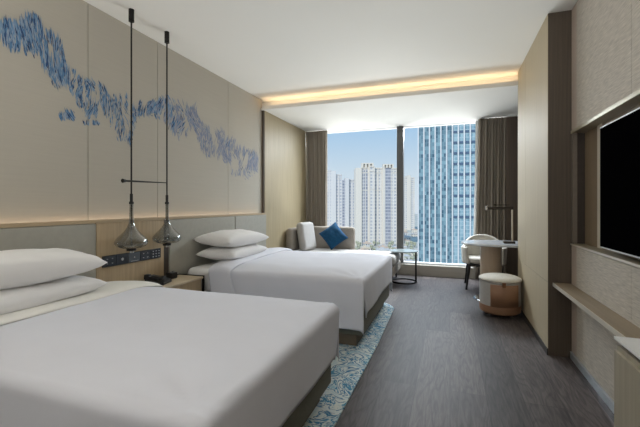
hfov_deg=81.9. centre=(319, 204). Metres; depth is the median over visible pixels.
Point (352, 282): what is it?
duvet
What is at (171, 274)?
clock
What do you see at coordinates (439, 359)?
floor
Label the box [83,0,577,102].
ceiling
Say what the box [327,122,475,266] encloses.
window
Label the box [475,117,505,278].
curtain
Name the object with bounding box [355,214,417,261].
ground
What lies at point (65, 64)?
wall
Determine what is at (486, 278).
cushion
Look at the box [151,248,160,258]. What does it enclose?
switch plate
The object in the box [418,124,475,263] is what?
office tower
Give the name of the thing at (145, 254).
switch plate
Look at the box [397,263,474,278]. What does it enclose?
trim
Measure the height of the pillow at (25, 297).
0.168 m
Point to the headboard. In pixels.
(97, 238)
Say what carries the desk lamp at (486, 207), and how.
on the desk at (490, 250)
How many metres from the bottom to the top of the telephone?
0.088 m
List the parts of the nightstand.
drawer, frame, leg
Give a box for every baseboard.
[520,310,547,354]
[570,351,613,412]
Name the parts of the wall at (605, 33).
wall panel, wall panel, niche trim, wall panel, wall panel, wall panel, wall panel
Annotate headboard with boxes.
[0,213,266,281]
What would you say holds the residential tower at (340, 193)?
on the ground
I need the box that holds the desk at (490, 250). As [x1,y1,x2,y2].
[461,240,517,300]
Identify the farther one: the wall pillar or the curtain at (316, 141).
the curtain at (316, 141)
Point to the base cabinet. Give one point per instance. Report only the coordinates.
(627, 354)
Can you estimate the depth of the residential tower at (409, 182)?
898.07 m
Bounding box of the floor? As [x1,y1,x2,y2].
[334,274,613,426]
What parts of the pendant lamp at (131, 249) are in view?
rod, lamp shade, rod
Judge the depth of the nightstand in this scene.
3.45 m
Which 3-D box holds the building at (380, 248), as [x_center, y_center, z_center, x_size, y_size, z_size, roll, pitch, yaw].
[77.246,56.684,453.594,16.755,9.103,12.790,0,0,1]
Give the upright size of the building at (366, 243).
10.819 m
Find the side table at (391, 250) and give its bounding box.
[390,249,417,283]
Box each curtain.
[306,130,326,225]
[473,120,477,267]
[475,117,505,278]
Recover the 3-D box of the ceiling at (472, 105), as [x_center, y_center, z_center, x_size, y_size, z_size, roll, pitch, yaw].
[1.309,-1.570,5.823,4.600,0.310,2.045,0,0,19]
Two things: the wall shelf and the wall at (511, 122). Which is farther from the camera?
the wall at (511, 122)
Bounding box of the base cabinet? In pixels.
[614,336,639,426]
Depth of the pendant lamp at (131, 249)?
2.97 m
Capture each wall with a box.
[0,0,305,247]
[570,0,639,400]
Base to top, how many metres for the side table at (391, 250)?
0.503 m
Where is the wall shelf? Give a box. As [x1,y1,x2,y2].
[553,283,639,338]
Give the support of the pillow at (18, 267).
on the pillow at (25, 297)
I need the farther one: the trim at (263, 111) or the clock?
the trim at (263, 111)
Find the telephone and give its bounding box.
[144,274,171,284]
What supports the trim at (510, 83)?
attached to the ceiling at (272, 50)
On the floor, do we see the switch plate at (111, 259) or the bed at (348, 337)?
the bed at (348, 337)
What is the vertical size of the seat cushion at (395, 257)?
0.153 m
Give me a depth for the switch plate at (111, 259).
2.93 m
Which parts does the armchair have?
leg, leg, seat, backrest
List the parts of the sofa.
armrest, backrest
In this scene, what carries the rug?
on the floor
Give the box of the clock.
[166,271,176,278]
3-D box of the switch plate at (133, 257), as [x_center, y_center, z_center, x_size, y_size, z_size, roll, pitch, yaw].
[-1.586,0.445,3.152,0.004,0.080,0.117,0,0,19]
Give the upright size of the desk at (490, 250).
0.750 m
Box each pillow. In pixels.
[0,248,107,289]
[0,275,107,314]
[194,229,268,247]
[196,244,267,260]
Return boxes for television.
[600,107,639,258]
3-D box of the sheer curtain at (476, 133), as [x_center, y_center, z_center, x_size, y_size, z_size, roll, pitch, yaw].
[2.641,-0.180,6.108,0.215,2.450,0.046,0,0,19]
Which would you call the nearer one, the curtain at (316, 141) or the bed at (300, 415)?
the bed at (300, 415)
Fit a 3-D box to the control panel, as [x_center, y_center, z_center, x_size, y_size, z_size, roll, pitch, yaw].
[-1.588,0.445,3.154,0.011,0.090,0.615,0,0,19]
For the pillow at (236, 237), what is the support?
on the pillow at (215, 253)
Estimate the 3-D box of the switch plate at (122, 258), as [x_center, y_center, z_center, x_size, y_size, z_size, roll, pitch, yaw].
[-1.626,0.445,3.037,0.004,0.080,0.117,0,0,19]
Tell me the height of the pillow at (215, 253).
0.172 m
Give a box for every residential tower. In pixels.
[327,170,353,226]
[354,163,396,245]
[404,175,414,229]
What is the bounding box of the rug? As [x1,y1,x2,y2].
[303,303,393,426]
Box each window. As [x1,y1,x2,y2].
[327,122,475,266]
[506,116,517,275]
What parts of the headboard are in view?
upholstered panel, wood panel, rail, upholstered panel, upholstered panel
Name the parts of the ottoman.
leather panel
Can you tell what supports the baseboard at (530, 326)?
attached to the wall pillar
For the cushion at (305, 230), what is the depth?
6.24 m
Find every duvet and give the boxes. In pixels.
[0,281,339,426]
[208,247,391,335]
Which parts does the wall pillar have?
pillar panel, pillar panel, pillar panel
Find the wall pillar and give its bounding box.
[518,10,571,357]
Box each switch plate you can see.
[103,255,115,266]
[116,253,127,264]
[129,252,139,262]
[140,250,150,260]
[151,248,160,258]
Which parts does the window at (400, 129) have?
sill rail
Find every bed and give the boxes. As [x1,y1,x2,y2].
[188,260,388,345]
[282,364,330,426]
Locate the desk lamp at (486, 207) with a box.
[485,204,514,243]
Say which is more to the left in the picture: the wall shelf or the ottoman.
the ottoman
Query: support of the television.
attached to the wall at (605, 33)
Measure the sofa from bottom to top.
0.845 m
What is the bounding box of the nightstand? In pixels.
[162,273,204,291]
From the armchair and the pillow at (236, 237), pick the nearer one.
the pillow at (236, 237)
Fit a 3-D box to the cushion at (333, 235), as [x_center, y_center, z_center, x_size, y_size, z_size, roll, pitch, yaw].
[0.236,0.540,6.491,0.487,0.480,0.253,0,0,43]
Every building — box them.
[360,245,369,249]
[363,241,371,249]
[375,247,389,250]
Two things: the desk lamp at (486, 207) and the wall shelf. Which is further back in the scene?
the desk lamp at (486, 207)
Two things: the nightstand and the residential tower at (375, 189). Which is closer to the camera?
the nightstand
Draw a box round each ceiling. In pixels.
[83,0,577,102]
[261,76,517,133]
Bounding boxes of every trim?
[262,110,264,212]
[263,81,517,109]
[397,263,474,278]
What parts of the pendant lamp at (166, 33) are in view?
rod, lamp shade, rod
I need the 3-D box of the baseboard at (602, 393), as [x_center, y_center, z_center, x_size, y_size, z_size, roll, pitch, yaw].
[1.037,1.208,0.103,0.062,0.055,6.083,0,0,19]
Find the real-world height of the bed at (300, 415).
0.597 m
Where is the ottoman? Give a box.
[479,273,521,318]
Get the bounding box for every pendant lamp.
[114,8,166,252]
[152,31,180,246]
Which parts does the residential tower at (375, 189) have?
roof crown, roof crown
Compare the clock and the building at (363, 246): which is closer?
the clock
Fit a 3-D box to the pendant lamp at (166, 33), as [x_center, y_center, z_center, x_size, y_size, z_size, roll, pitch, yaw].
[-1.393,-0.596,3.359,0.246,1.957,0.246,0,0,19]
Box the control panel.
[102,248,160,267]
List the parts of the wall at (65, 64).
wall panel, wall panel, wall panel, wall panel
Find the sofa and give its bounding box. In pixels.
[286,226,400,276]
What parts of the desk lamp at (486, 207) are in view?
lamp arm, stem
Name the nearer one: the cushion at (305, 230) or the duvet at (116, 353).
the duvet at (116, 353)
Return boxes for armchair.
[461,234,506,289]
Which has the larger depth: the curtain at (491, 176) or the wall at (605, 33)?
the curtain at (491, 176)
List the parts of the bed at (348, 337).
mattress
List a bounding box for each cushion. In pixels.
[294,248,400,265]
[296,222,315,250]
[319,222,347,249]
[479,273,521,283]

